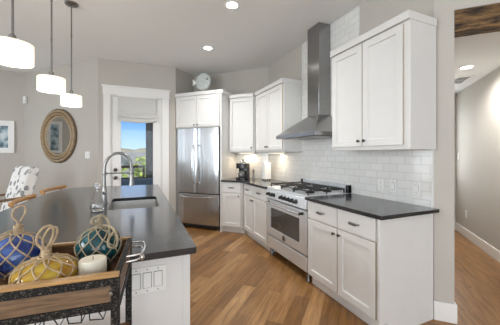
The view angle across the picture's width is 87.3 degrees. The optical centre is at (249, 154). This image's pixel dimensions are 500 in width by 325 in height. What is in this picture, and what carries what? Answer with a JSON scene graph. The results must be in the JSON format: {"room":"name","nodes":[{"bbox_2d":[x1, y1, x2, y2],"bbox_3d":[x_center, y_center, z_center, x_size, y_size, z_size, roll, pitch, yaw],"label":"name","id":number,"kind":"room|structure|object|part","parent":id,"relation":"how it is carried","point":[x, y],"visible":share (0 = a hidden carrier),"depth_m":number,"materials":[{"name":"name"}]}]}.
{"room":"kitchen","nodes":[
{"label":"kitchen","id":0,"kind":"room"},
{"bbox_2d":[0,70,23,209],"bbox_3d":[-5.193,-0.150,5.042,1.580,3.000,0.140,0,0,-23],"label":"wall","id":1,"kind":"structure","parent":0,"point":[11,83],"depth_m":5.17,"materials":[{"name":"paint"}]},
{"bbox_2d":[0,120,14,152],"bbox_3d":[-5.020,-0.355,5.019,0.800,0.630,0.034,0,0,-23],"label":"framed picture","id":2,"kind":"object","parent":1,"relation":"attached to","point":[7,128],"visible":1,"depth_m":5.13,"materials":[{"name":"white paint"}]},
{"bbox_2d":[0,126,7,147],"bbox_3d":[-5.024,-0.355,5.027,0.600,0.430,0.014,0,0,-23],"label":"print","id":3,"kind":"object","parent":2,"relation":"attached to","point":[3,129],"depth_m":5.11},
{"bbox_2d":[24,58,97,198],"bbox_3d":[-3.517,-0.150,4.960,2.093,3.000,0.226,0,0,22],"label":"wall","id":4,"kind":"structure","parent":0,"point":[78,171],"depth_m":4.75,"materials":[{"name":"paint"}]},
{"bbox_2d":[23,96,27,103],"bbox_3d":[-4.454,-1.090,5.180,0.080,0.150,0.064,0,0,22],"label":"sensor","id":5,"kind":"object","parent":4,"relation":"attached to","point":[25,98],"visible":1,"depth_m":5.17,"materials":[{"name":"white plastic"}]},
{"bbox_2d":[40,109,76,162],"bbox_3d":[-3.543,-0.350,4.819,1.000,1.000,0.051,0,0,22],"label":"round mirror","id":6,"kind":"object","parent":4,"relation":"attached to","point":[58,133],"visible":1,"depth_m":4.82,"materials":[{"name":"brown wood"}]},
{"bbox_2d":[46,117,69,154],"bbox_3d":[-3.536,-0.350,4.836,0.700,0.700,0.008,0,0,22],"label":"mirror glass","id":7,"kind":"object","parent":6,"relation":"attached to","point":[57,128],"depth_m":4.84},
{"bbox_2d":[85,152,89,157],"bbox_3d":[-2.825,0.000,4.552,0.118,0.118,0.009,0,0,22],"label":"light switch","id":8,"kind":"object","parent":4,"relation":"attached to","point":[87,154],"visible":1,"depth_m":4.54,"materials":[{"name":"white plastic"}]},
{"bbox_2d":[98,58,174,210],"bbox_3d":[-2.028,-0.150,4.777,1.280,3.000,0.140,0,0,-23],"label":"wall","id":9,"kind":"structure","parent":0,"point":[110,72],"depth_m":4.72,"materials":[{"name":"paint"}]},
{"bbox_2d":[102,84,169,200],"bbox_3d":[-2.036,0.071,4.745,1.126,2.558,0.194,0,0,-23],"label":"door","id":10,"kind":"structure","parent":9,"relation":"attached to","point":[111,125],"depth_m":4.66,"materials":[{"name":"white paint"}]},
{"bbox_2d":[117,94,156,122],"bbox_3d":[-2.009,-0.812,4.682,0.644,0.485,0.086,0,0,-23],"label":"roman shade","id":11,"kind":"object","parent":10,"relation":"attached to","point":[133,109],"visible":1,"depth_m":4.68,"materials":[{"name":"white fabric"}]},
{"bbox_3d":[-2.018,-1.040,4.703,0.644,0.030,0.040,0,0,-23],"label":"head rail","id":12,"kind":"part","parent":11,"relation":"part of","materials":[{"name":"white paint"}]},
{"bbox_2d":[0,0,366,76],"bbox_3d":[-0.025,-1.700,1.402,8.250,0.100,10.600,0,0,-23],"label":"ceiling","id":13,"kind":"structure","parent":0,"point":[256,34],"depth_m":3.47,"materials":[{"name":"white paint"}]},
{"bbox_2d":[0,0,33,67],"bbox_3d":[-1.379,-1.093,1.522,0.196,1.115,0.196,0,0,-23],"label":"pendant lamp","id":14,"kind":"object","parent":13,"relation":"hanging from","point":[14,52],"visible":1,"depth_m":1.49,"materials":[{"name":"silver metal"}]},
{"bbox_3d":[-1.379,-1.164,1.522,0.017,0.932,0.016,0,0,-23],"label":"rod","id":15,"kind":"part","parent":14,"relation":"part of","materials":[{"name":"silver metal"}]},
{"bbox_2d":[0,57,32,66],"bbox_3d":[-1.379,-0.543,1.522,0.188,0.004,0.188,0,0,-23],"label":"diffuser","id":16,"kind":"object","parent":14,"relation":"attached to","point":[7,61],"depth_m":1.53,"materials":[{"name":"white glass"}]},
{"bbox_3d":[-1.379,-0.592,1.522,0.196,0.113,0.196,0,0,-23],"label":"lamp shade","id":17,"kind":"part","parent":14,"relation":"part of","materials":[{"name":"white fabric"}]},
{"bbox_2d":[37,0,65,93],"bbox_3d":[-1.669,-1.093,2.203,0.196,1.115,0.196,0,0,-23],"label":"pendant lamp","id":18,"kind":"object","parent":13,"relation":"hanging from","point":[52,84],"visible":1,"depth_m":2.17,"materials":[{"name":"silver metal"}]},
{"bbox_3d":[-1.669,-1.164,2.203,0.017,0.932,0.016,0,0,-23],"label":"rod","id":19,"kind":"part","parent":18,"relation":"part of","materials":[{"name":"silver metal"}]},
{"bbox_3d":[-1.669,-0.592,2.203,0.196,0.113,0.196,0,0,-23],"label":"lamp shade","id":20,"kind":"part","parent":18,"relation":"part of","materials":[{"name":"white fabric"}]},
{"bbox_2d":[38,89,64,92],"bbox_3d":[-1.669,-0.543,2.203,0.188,0.004,0.188,0,0,-23],"label":"diffuser","id":21,"kind":"object","parent":18,"relation":"attached to","point":[41,90],"depth_m":2.20,"materials":[{"name":"white glass"}]},
{"bbox_2d":[60,0,81,106],"bbox_3d":[-1.944,-1.093,2.852,0.196,1.115,0.196,0,0,-23],"label":"pendant lamp","id":22,"kind":"object","parent":13,"relation":"hanging from","point":[69,99],"visible":0.96,"depth_m":2.81,"materials":[{"name":"silver metal"}]},
{"bbox_3d":[-1.944,-1.164,2.852,0.017,0.932,0.016,0,0,-23],"label":"rod","id":23,"kind":"part","parent":22,"relation":"part of","materials":[{"name":"silver metal"}]},
{"bbox_3d":[-1.944,-0.592,2.852,0.196,0.113,0.196,0,0,-23],"label":"lamp shade","id":24,"kind":"part","parent":22,"relation":"part of","materials":[{"name":"white fabric"}]},
{"bbox_2d":[61,104,80,106],"bbox_3d":[-1.944,-0.543,2.852,0.188,0.004,0.188,0,0,-23],"label":"diffuser","id":25,"kind":"object","parent":22,"relation":"attached to","point":[67,105],"depth_m":2.86,"materials":[{"name":"white"}]},
{"bbox_2d":[202,46,213,49],"bbox_3d":[-0.648,-1.648,4.040,0.170,0.004,0.170,0,0,-23],"label":"recessed light","id":26,"kind":"object","parent":13,"relation":"in","point":[203,47],"visible":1,"depth_m":4.03,"materials":[{"name":"white"}]},
{"bbox_2d":[224,0,239,8],"bbox_3d":[-0.198,-1.648,2.882,0.170,0.004,0.170,0,0,-23],"label":"recessed light","id":27,"kind":"object","parent":13,"relation":"in","point":[231,4],"visible":1,"depth_m":2.87,"materials":[{"name":"white paint"}]},
{"bbox_2d":[175,68,193,212],"bbox_3d":[-1.325,-0.150,5.339,0.120,3.000,0.762,0,0,22],"label":"wall","id":28,"kind":"structure","parent":0,"point":[183,81],"depth_m":5.11,"materials":[{"name":"paint"}]},
{"bbox_2d":[194,67,268,177],"bbox_3d":[-0.365,-0.150,5.349,1.651,3.000,0.291,0,0,22],"label":"wall","id":29,"kind":"structure","parent":0,"point":[252,80],"depth_m":5.08,"materials":[{"name":"paint"}]},
{"bbox_2d":[229,93,258,152],"bbox_3d":[-0.051,-0.576,4.875,0.616,1.062,0.352,0,0,22],"label":"upper cabinet","id":30,"kind":"object","parent":29,"relation":"attached to","point":[242,107],"visible":0.89,"depth_m":4.76,"materials":[{"name":"white paint"}]},
{"bbox_3d":[-0.163,-1.076,4.767,0.490,0.062,0.032,0,0,22],"label":"crown moulding","id":31,"kind":"part","parent":30,"relation":"part of","materials":[{"name":"white paint"}]},
{"bbox_2d":[184,225,499,324],"bbox_3d":[0.270,1.400,1.527,8.889,0.100,10.600,0,0,-23],"label":"floor","id":32,"kind":"structure","parent":0,"point":[235,279],"depth_m":2.67,"materials":[{"name":"brown wood"}]},
{"bbox_2d":[0,166,38,211],"bbox_3d":[-3.572,0.763,3.775,0.676,1.176,0.703,0,0,30],"label":"dining chair","id":33,"kind":"object","parent":32,"relation":"on","point":[23,179],"visible":0.41,"depth_m":3.88,"materials":[{"name":"fabric"}]},
{"bbox_3d":[-3.349,0.802,3.540,0.056,0.418,0.520,0,0,30],"label":"armrest","id":34,"kind":"part","parent":33,"relation":"part of","materials":[{"name":"brown wood"}]},
{"bbox_2d":[8,194,36,207],"bbox_3d":[-2.026,0.882,2.584,0.443,0.939,0.566,0,0,-23],"label":"bar stool","id":35,"kind":"object","parent":32,"relation":"on","point":[12,203],"visible":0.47,"depth_m":2.52,"materials":[{"name":"brown wood"}]},
{"bbox_2d":[39,185,66,194],"bbox_3d":[-2.339,0.882,3.373,0.443,0.939,0.566,0,0,-11],"label":"bar stool","id":36,"kind":"object","parent":32,"relation":"on","point":[60,187],"visible":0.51,"depth_m":3.33,"materials":[{"name":"brown wood"}]},
{"bbox_2d":[0,236,145,324],"bbox_3d":[-0.748,0.839,0.784,0.804,1.021,0.380,0,0,-19],"label":"cart","id":37,"kind":"object","parent":32,"relation":"on","point":[33,302],"visible":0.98,"depth_m":0.70,"materials":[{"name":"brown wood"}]},
{"bbox_2d":[0,205,46,279],"bbox_3d":[-0.760,0.279,0.851,0.157,0.230,0.166,0,0,4],"label":"float","id":38,"kind":"object","parent":37,"relation":"on","point":[18,246],"visible":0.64,"depth_m":0.82,"materials":[{"name":"glass"}]},
{"bbox_2d":[8,224,78,284],"bbox_3d":[-0.596,0.299,0.766,0.167,0.190,0.175,0,0,-40],"label":"float","id":39,"kind":"object","parent":37,"relation":"on","point":[48,265],"visible":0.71,"depth_m":0.74,"materials":[{"name":"glass"}]},
{"bbox_2d":[78,254,106,275],"bbox_3d":[-0.486,0.355,0.811,0.081,0.084,0.081,0,0,-23],"label":"pillar candle","id":40,"kind":"object","parent":37,"relation":"on","point":[97,263],"visible":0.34,"depth_m":0.79,"materials":[{"name":"beige wax"}]},
{"bbox_2d":[73,215,121,264],"bbox_3d":[-0.536,0.302,0.930,0.148,0.183,0.156,0,0,-34],"label":"float","id":41,"kind":"object","parent":37,"relation":"on","point":[104,239],"visible":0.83,"depth_m":0.89,"materials":[{"name":"glass"}]},
{"bbox_3d":[-0.378,0.822,0.737,0.022,0.957,0.022,0,0,-19],"label":"post","id":42,"kind":"part","parent":37,"relation":"part of","materials":[{"name":"black metal"}]},
{"bbox_3d":[-0.486,0.822,1.049,0.022,0.957,0.022,0,0,-19],"label":"post","id":43,"kind":"part","parent":37,"relation":"part of","materials":[{"name":"black metal"}]},
{"bbox_3d":[-0.417,0.353,0.967,0.059,0.030,0.157,0,0,-19],"label":"bow handle","id":44,"kind":"part","parent":37,"relation":"part of","materials":[{"name":"silver metal"}]},
{"bbox_2d":[29,254,189,324],"bbox_3d":[-1.173,0.908,2.400,0.736,0.884,2.806,0,0,-23],"label":"kitchen island","id":45,"kind":"object","parent":32,"relation":"on","point":[170,306],"visible":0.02,"depth_m":1.21,"materials":[{"name":"white paint"}]},
{"bbox_2d":[0,184,196,262],"bbox_3d":[-1.382,0.450,2.330,1.247,0.030,2.890,0,0,-23],"label":"island countertop","id":46,"kind":"structure","parent":45,"relation":"on","point":[164,235],"depth_m":1.79,"materials":[{"name":"stone"}]},
{"bbox_2d":[90,183,103,211],"bbox_3d":[-1.192,0.327,2.041,0.100,0.217,0.095,0,0,-23],"label":"glass bottle","id":47,"kind":"object","parent":46,"relation":"on","point":[96,204],"visible":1,"depth_m":2.02,"materials":[{"name":"clear glass"}]},
{"bbox_2d":[102,152,134,203],"bbox_3d":[-1.199,0.203,2.374,0.278,0.464,0.133,0,0,-23],"label":"kitchen faucet","id":48,"kind":"object","parent":46,"relation":"on","point":[131,172],"visible":0.99,"depth_m":2.38,"materials":[{"name":"silver metal"}]},
{"bbox_3d":[-1.211,0.128,2.408,0.250,0.315,0.025,0,0,-23],"label":"spout","id":49,"kind":"part","parent":48,"relation":"part of","materials":[{"name":"silver metal"}]},
{"bbox_3d":[-1.209,0.167,2.409,0.265,0.026,0.044,0,0,-23],"label":"docking arm","id":50,"kind":"part","parent":48,"relation":"part of","materials":[{"name":"silver metal"}]},
{"bbox_2d":[109,199,157,209],"bbox_3d":[-1.062,0.570,2.412,0.440,0.210,0.650,0,0,-23],"label":"sink","id":51,"kind":"object","parent":46,"relation":"in","point":[132,204],"visible":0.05,"depth_m":2.69,"materials":[{"name":"metal"}]},
{"bbox_2d":[120,264,165,297],"bbox_3d":[-0.483,0.562,1.169,0.210,0.118,0.009,0,0,-23],"label":"light switch","id":52,"kind":"object","parent":45,"relation":"attached to","point":[148,279],"visible":0.77,"depth_m":1.18,"materials":[{"name":"white plastic"}]},
{"bbox_3d":[-0.307,0.908,1.257,0.034,0.884,0.026,0,0,-23],"label":"corner post","id":53,"kind":"part","parent":45,"relation":"part of","materials":[{"name":"white paint"}]},
{"bbox_2d":[176,127,219,230],"bbox_3d":[-0.885,0.427,5.025,0.910,1.845,0.664,0,0,22],"label":"refrigerator","id":54,"kind":"object","parent":32,"relation":"on","point":[197,149],"visible":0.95,"depth_m":4.75,"materials":[{"name":"metal"}]},
{"bbox_3d":[-1.180,0.100,4.906,0.452,1.190,0.076,0,0,22],"label":"door","id":55,"kind":"part","parent":54,"relation":"part of","materials":[{"name":"silver metal"}]},
{"bbox_3d":[-1.041,0.170,4.773,0.024,0.721,0.080,0,0,22],"label":"handle","id":56,"kind":"part","parent":54,"relation":"part of","materials":[{"name":"silver metal"}]},
{"bbox_3d":[-0.994,0.759,4.755,0.702,0.041,0.078,0,0,22],"label":"handle","id":57,"kind":"part","parent":54,"relation":"part of","materials":[{"name":"silver metal"}]},
{"bbox_3d":[-0.948,0.170,4.735,0.024,0.721,0.080,0,0,22],"label":"handle","id":58,"kind":"part","parent":54,"relation":"part of","materials":[{"name":"silver metal"}]},
{"bbox_3d":[-0.968,0.988,4.819,0.910,0.555,0.080,0,0,22],"label":"freezer drawer","id":59,"kind":"part","parent":54,"relation":"part of","materials":[{"name":"silver metal"}]},
{"bbox_3d":[-0.755,0.100,4.735,0.452,1.190,0.076,0,0,22],"label":"door","id":60,"kind":"part","parent":54,"relation":"part of","materials":[{"name":"silver metal"}]},
{"bbox_2d":[175,89,235,231],"bbox_3d":[-0.834,0.099,5.037,1.012,2.502,0.645,0,0,22],"label":"tall cabinet","id":61,"kind":"object","parent":32,"relation":"on","point":[210,108],"visible":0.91,"depth_m":4.75,"materials":[{"name":"white paint"}]},
{"bbox_3d":[-1.189,-0.799,4.875,0.447,0.562,0.020,0,0,22],"label":"door","id":62,"kind":"part","parent":61,"relation":"part of","materials":[{"name":"white paint"}]},
{"bbox_2d":[193,73,210,90],"bbox_3d":[-0.920,-1.353,4.977,0.394,0.400,0.110,0,0,22],"label":"fish ornament","id":63,"kind":"object","parent":61,"relation":"on","point":[203,80],"visible":0.94,"depth_m":4.93,"materials":[{"name":"white ceramic"}]},
{"bbox_3d":[-0.891,-1.121,4.894,1.012,0.062,0.302,0,0,22],"label":"crown moulding","id":64,"kind":"part","parent":61,"relation":"part of","materials":[{"name":"white paint"}]},
{"bbox_3d":[-0.755,-0.799,4.700,0.473,0.562,0.020,0,0,22],"label":"door","id":65,"kind":"part","parent":61,"relation":"part of","materials":[{"name":"white paint"}]},
{"bbox_3d":[-0.399,0.100,4.882,0.026,2.500,0.607,0,0,22],"label":"panel","id":66,"kind":"part","parent":61,"relation":"part of","materials":[{"name":"white paint"}]},
{"bbox_2d":[222,182,246,233],"bbox_3d":[-0.102,0.908,4.734,0.628,0.883,0.639,0,0,22],"label":"base cabinet","id":67,"kind":"object","parent":32,"relation":"on","point":[232,192],"visible":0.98,"depth_m":4.52,"materials":[{"name":"white paint"}]},
{"bbox_3d":[-0.315,0.560,4.522,0.348,0.167,0.020,0,0,22],"label":"drawer","id":68,"kind":"part","parent":67,"relation":"part of","materials":[{"name":"white paint"}]},
{"bbox_3d":[-0.315,0.944,4.522,0.348,0.576,0.020,0,0,22],"label":"door","id":69,"kind":"part","parent":67,"relation":"part of","materials":[{"name":"white paint"}]},
{"bbox_2d":[244,183,275,251],"bbox_3d":[0.276,0.908,4.231,0.642,0.883,1.124,0,0,-23],"label":"base cabinet","id":70,"kind":"object","parent":32,"relation":"on","point":[255,207],"visible":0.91,"depth_m":3.95,"materials":[{"name":"white paint"}]},
{"bbox_3d":[-0.025,0.560,4.231,0.020,0.167,0.372,0,0,-23],"label":"drawer","id":71,"kind":"part","parent":70,"relation":"part of","materials":[{"name":"white paint"}]},
{"bbox_3d":[-0.025,0.944,4.231,0.020,0.576,0.372,0,0,-23],"label":"door","id":72,"kind":"part","parent":70,"relation":"part of","materials":[{"name":"white paint"}]},
{"bbox_2d":[221,177,296,188],"bbox_3d":[0.052,0.450,4.408,0.919,0.030,1.618,0,0,-23],"label":"countertop","id":73,"kind":"structure","parent":70,"relation":"on","point":[258,182],"depth_m":4.30,"materials":[{"name":"stone"}]},
{"bbox_2d":[236,159,249,179],"bbox_3d":[-0.129,0.255,4.754,0.190,0.360,0.241,0,0,22],"label":"coffee maker","id":74,"kind":"object","parent":73,"relation":"on","point":[244,167],"visible":1,"depth_m":4.67,"materials":[{"name":"black plastic"}]},
{"bbox_3d":[-0.106,0.285,4.810,0.190,0.240,0.120,0,0,22],"label":"water tank","id":75,"kind":"part","parent":74,"relation":"part of","materials":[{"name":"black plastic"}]},
{"bbox_2d":[262,160,270,180],"bbox_3d":[0.282,0.256,4.530,0.132,0.358,0.132,0,0,-23],"label":"paper towel roll","id":76,"kind":"object","parent":73,"relation":"on","point":[266,166],"visible":0.99,"depth_m":4.48,"materials":[{"name":"white paper"}]},
{"bbox_3d":[0.143,0.560,3.835,0.020,0.167,0.474,0,0,-23],"label":"drawer","id":77,"kind":"part","parent":70,"relation":"part of","materials":[{"name":"white paint"}]},
{"bbox_3d":[0.143,0.944,3.835,0.020,0.576,0.474,0,0,-23],"label":"door","id":78,"kind":"part","parent":70,"relation":"part of","materials":[{"name":"white paint"}]},
{"bbox_2d":[265,178,350,281],"bbox_3d":[0.665,0.846,3.276,0.670,1.008,0.925,0,0,-23],"label":"range cooker","id":79,"kind":"object","parent":32,"relation":"on","point":[287,206],"visible":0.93,"depth_m":3.09,"materials":[{"name":"metal"}]},
{"bbox_3d":[0.368,0.628,3.150,0.025,0.024,0.785,0,0,-23],"label":"oven handle","id":80,"kind":"part","parent":79,"relation":"part of","materials":[{"name":"silver metal"}]},
{"bbox_3d":[0.434,0.514,3.178,0.068,0.122,0.921,0,0,-23],"label":"control panel","id":81,"kind":"part","parent":79,"relation":"part of","materials":[{"name":"silver metal"}]},
{"bbox_3d":[0.439,1.159,3.180,0.053,0.153,0.917,0,0,-23],"label":"storage drawer","id":82,"kind":"part","parent":79,"relation":"part of","materials":[{"name":"silver metal"}]},
{"bbox_3d":[0.439,0.827,3.180,0.053,0.467,0.917,0,0,-23],"label":"oven door","id":83,"kind":"part","parent":79,"relation":"part of","materials":[{"name":"silver metal"}]},
{"bbox_3d":[0.624,1.300,2.805,0.048,0.100,0.048,0,0,-23],"label":"leg","id":84,"kind":"part","parent":79,"relation":"part of","materials":[{"name":"silver metal"}]},
{"bbox_2d":[267,186,350,197],"bbox_3d":[0.691,0.442,3.287,0.600,0.023,0.921,0,0,-23],"label":"cooktop","id":85,"kind":"object","parent":79,"relation":"in","point":[286,191],"depth_m":3.04,"materials":[{"name":"silver metal"}]},
{"bbox_2d":[308,201,432,324],"bbox_3d":[1.037,0.908,2.438,0.642,0.883,0.893,0,0,-23],"label":"base cabinet","id":86,"kind":"object","parent":32,"relation":"on","point":[381,271],"visible":0.97,"depth_m":2.09,"materials":[{"name":"white paint"}]},
{"bbox_3d":[0.696,0.560,2.532,0.020,0.167,0.432,0,0,-23],"label":"drawer","id":87,"kind":"part","parent":86,"relation":"part of","materials":[{"name":"white paint"}]},
{"bbox_3d":[0.696,0.944,2.532,0.020,0.576,0.432,0,0,-23],"label":"door","id":88,"kind":"part","parent":86,"relation":"part of","materials":[{"name":"white paint"}]},
{"bbox_3d":[0.862,0.560,2.141,0.020,0.167,0.402,0,0,-23],"label":"drawer","id":89,"kind":"part","parent":86,"relation":"part of","materials":[{"name":"white paint"}]},
{"bbox_3d":[0.862,0.944,2.141,0.020,0.576,0.402,0,0,-23],"label":"door","id":90,"kind":"part","parent":86,"relation":"part of","materials":[{"name":"white paint"}]},
{"bbox_2d":[305,193,438,219],"bbox_3d":[1.047,0.450,2.415,0.645,0.030,0.938,0,0,-23],"label":"countertop","id":91,"kind":"structure","parent":86,"relation":"on","point":[377,208],"depth_m":2.21,"materials":[{"name":"stone"}]},
{"bbox_3d":[1.224,0.908,2.041,0.608,0.883,0.018,0,0,-23],"label":"panel","id":92,"kind":"part","parent":86,"relation":"part of","materials":[{"name":"white paint"}]},
{"bbox_2d":[268,0,453,317],"bbox_3d":[1.093,-0.150,3.660,0.409,3.000,3.288,0,0,-23],"label":"wall","id":93,"kind":"structure","parent":0,"point":[373,13],"depth_m":2.45,"materials":[{"name":"tile"}]},
{"bbox_2d":[255,78,301,152],"bbox_3d":[0.396,-0.576,4.311,0.358,1.062,1.096,0,0,-23],"label":"upper cabinet","id":94,"kind":"object","parent":93,"relation":"attached to","point":[279,103],"visible":0.98,"depth_m":3.90,"materials":[{"name":"white paint"}]},
{"bbox_3d":[0.194,-0.556,4.431,0.020,0.953,0.445,0,0,-23],"label":"door","id":95,"kind":"part","parent":94,"relation":"part of","materials":[{"name":"white paint"}]},
{"bbox_3d":[0.378,-0.556,3.999,0.020,0.953,0.477,0,0,-23],"label":"door","id":96,"kind":"part","parent":94,"relation":"part of","materials":[{"name":"white paint"}]},
{"bbox_3d":[0.429,-1.076,4.256,0.340,0.062,0.970,0,0,-23],"label":"crown moulding","id":97,"kind":"part","parent":94,"relation":"part of","materials":[{"name":"white paint"}]},
{"bbox_2d":[276,22,331,139],"bbox_3d":[0.751,-0.930,3.320,0.478,1.436,0.885,0,0,-23],"label":"range hood","id":98,"kind":"object","parent":93,"relation":"attached to","point":[317,124],"visible":0.88,"depth_m":3.28,"materials":[{"name":"silver metal"}]},
{"bbox_2d":[378,178,383,190],"bbox_3d":[1.307,0.295,2.619,0.009,0.118,0.072,0,0,-23],"label":"outlet","id":99,"kind":"object","parent":93,"relation":"attached to","point":[380,181],"visible":1,"depth_m":2.61,"materials":[{"name":"white plastic"}]},
{"bbox_2d":[330,10,436,150],"bbox_3d":[1.180,-0.576,2.464,0.358,1.062,0.891,0,0,-23],"label":"upper cabinet","id":100,"kind":"object","parent":93,"relation":"attached to","point":[384,78],"visible":1,"depth_m":2.18,"materials":[{"name":"white paint"}]},
{"bbox_3d":[0.964,-0.556,2.616,0.020,0.953,0.403,0,0,-23],"label":"door","id":101,"kind":"part","parent":100,"relation":"part of","materials":[{"name":"white paint"}]},
{"bbox_3d":[1.124,-0.556,2.239,0.020,0.953,0.400,0,0,-23],"label":"door","id":102,"kind":"part","parent":100,"relation":"part of","materials":[{"name":"white paint"}]},
{"bbox_3d":[1.188,-1.076,2.468,0.340,0.062,0.891,0,0,-23],"label":"crown moulding","id":103,"kind":"part","parent":100,"relation":"part of","materials":[{"name":"white paint"}]},
{"bbox_2d":[390,180,395,192],"bbox_3d":[1.360,0.295,2.495,0.009,0.118,0.072,0,0,-23],"label":"outlet","id":104,"kind":"object","parent":93,"relation":"attached to","point":[392,182],"visible":1,"depth_m":2.49,"materials":[{"name":"white plastic"}]},
{"bbox_2d":[412,182,420,195],"bbox_3d":[1.450,0.295,2.283,0.009,0.118,0.072,0,0,-23],"label":"light switch","id":105,"kind":"object","parent":93,"relation":"attached to","point":[416,186],"visible":1,"depth_m":2.28,"materials":[{"name":"white plastic"}]},
{"bbox_2d":[432,150,433,207],"bbox_3d":[1.509,0.194,2.162,0.012,0.478,0.008,0,0,-23],"label":"trim","id":106,"kind":"structure","parent":93,"relation":"attached to","point":[432,150],"depth_m":2.16,"materials":[{"name":"white paint"}]},
{"bbox_2d":[434,301,456,323],"bbox_3d":[1.639,1.274,2.263,0.157,0.152,0.316,0,0,22],"label":"baseboard","id":107,"kind":"structure","parent":93,"relation":"attached to","point":[446,312],"depth_m":2.12,"materials":[{"name":"white paint"}]},
{"bbox_2d":[454,94,455,221],"bbox_3d":[3.315,0.070,4.981,0.945,2.560,0.120,0,0,22],"label":"wall","id":108,"kind":"structure","parent":0,"point":[454,94],"depth_m":4.75,"materials":[{"name":"paint"}]},
{"bbox_2d":[454,31,499,93],"bbox_3d":[2.713,-1.160,3.493,0.945,0.100,3.090,0,0,22],"label":"ceiling","id":109,"kind":"structure","parent":0,"point":[482,51],"depth_m":2.92,"materials":[{"name":"white paint"}]},
{"bbox_2d":[454,75,473,83],"bbox_3d":[3.113,-1.106,3.887,0.200,0.008,0.440,0,0,22],"label":"ceiling vent","id":110,"kind":"object","parent":109,"relation":"in","point":[458,80],"visible":0.78,"depth_m":3.85,"materials":[{"name":"white metal"}]},
{"bbox_2d":[458,65,474,69],"bbox_3d":[2.741,-1.108,3.314,0.170,0.004,0.170,0,0,-23],"label":"recessed light","id":111,"kind":"object","parent":109,"relation":"in","point":[467,66],"visible":1,"depth_m":3.31,"materials":[{"name":"white"}]},
{"bbox_2d":[454,0,499,10],"bbox_3d":[2.108,-1.407,1.995,0.945,0.485,0.140,0,0,22],"label":"wall header","id":112,"kind":"structure","parent":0,"point":[458,4],"depth_m":2.07,"materials":[{"name":"paint"}]},
{"bbox_2d":[454,3,499,37],"bbox_3d":[2.106,-1.076,1.988,0.943,0.177,0.144,0,0,22],"label":"ceiling beam","id":113,"kind":"structure","parent":112,"relation":"attached to","point":[481,19],"depth_m":2.06,"materials":[{"name":"brown wood"}]},
{"bbox_2d":[456,67,499,250],"bbox_3d":[3.181,-0.150,3.228,0.120,3.000,3.230,0,0,22],"label":"wall","id":114,"kind":"structure","parent":0,"point":[477,104],"depth_m":3.81,"materials":[{"name":"paint"}]},
{"bbox_2d":[455,222,499,262],"bbox_3d":[3.118,1.280,3.254,0.016,0.140,3.230,0,0,22],"label":"baseboard","id":115,"kind":"structure","parent":114,"relation":"attached to","point":[490,250],"depth_m":3.80,"materials":[{"name":"white paint"}]},
{"label":"outside","id":116,"kind":"structure","parent":0,"visible":0},
{"bbox_3d":[-89.315,3.552,108.041,240.000,2.597,251.300,0,0,-23],"label":"ground","id":117,"kind":"structure","parent":116,"visible":0},
{"bbox_2d":[121,168,129,177],"bbox_3d":[-7.151,2.684,14.782,1.671,4.137,1.668,0,0,-23],"label":"tree","id":118,"kind":"object","parent":117,"relation":"on","point":[123,169],"visible":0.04,"depth_m":14.82,"materials":[{"name":"green plant"}]},
{"bbox_2d":[121,148,145,151],"bbox_3d":[-129.228,-1.361,202.070,220.000,11.421,43.000,0,0,-23],"label":"hills","id":119,"kind":"structure","parent":117,"relation":"on","point":[122,149],"depth_m":209.13,"materials":[{"name":"beige"}]},
{"bbox_2d":[121,152,145,177],"bbox_3d":[-12.831,2.150,29.589,7.700,5.000,8.500,0,0,-23],"label":"neighbor house","id":120,"kind":"structure","parent":117,"relation":"on","point":[133,155],"depth_m":28.20,"materials":[{"name":"grey"}]},
{"bbox_2d":[134,156,145,176],"bbox_3d":[-4.801,2.402,11.635,1.050,4.701,1.083,0,0,-23],"label":"tree","id":121,"kind":"object","parent":117,"relation":"on","point":[138,159],"visible":0.12,"depth_m":11.60,"materials":[{"name":"green plant"}]},
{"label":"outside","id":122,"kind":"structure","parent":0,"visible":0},
{"bbox_3d":[-2.682,1.420,6.319,6.000,0.100,3.170,0,0,-23],"label":"deck","id":123,"kind":"object","parent":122,"visible":0},
{"bbox_2d":[121,165,144,177],"bbox_3d":[-4.528,0.835,7.040,3.165,1.070,0.080,0,0,-23],"label":"deck railing","id":124,"kind":"object","parent":123,"relation":"on","point":[125,166],"visible":0.14,"depth_m":7.54,"materials":[{"name":"brown metal"}]},
{"bbox_3d":[-4.528,0.335,7.040,3.165,0.070,0.080,0,0,-23],"label":"rail","id":125,"kind":"part","parent":124,"relation":"part of","materials":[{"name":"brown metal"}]},
{"bbox_2d":[121,177,152,185],"bbox_3d":[-3.134,0.955,6.486,1.440,0.830,0.690,0,0,-23],"label":"sofa","id":126,"kind":"object","parent":123,"relation":"on","point":[137,180],"visible":0.02,"depth_m":6.32,"materials":[{"name":"blue fabric"}]},
{"bbox_3d":[-3.143,0.955,6.509,1.440,0.830,0.640,0,0,-23],"label":"frame","id":127,"kind":"part","parent":126,"relation":"part of","materials":[{"name":"metal"}]},
{"bbox_2d":[146,123,152,176],"bbox_3d":[-2.957,-0.180,7.707,0.250,3.100,0.250,0,0,-23],"label":"porch post","id":128,"kind":"object","parent":123,"relation":"on","point":[149,126],"visible":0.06,"depth_m":7.61,"materials":[{"name":"grey"}]}
]}

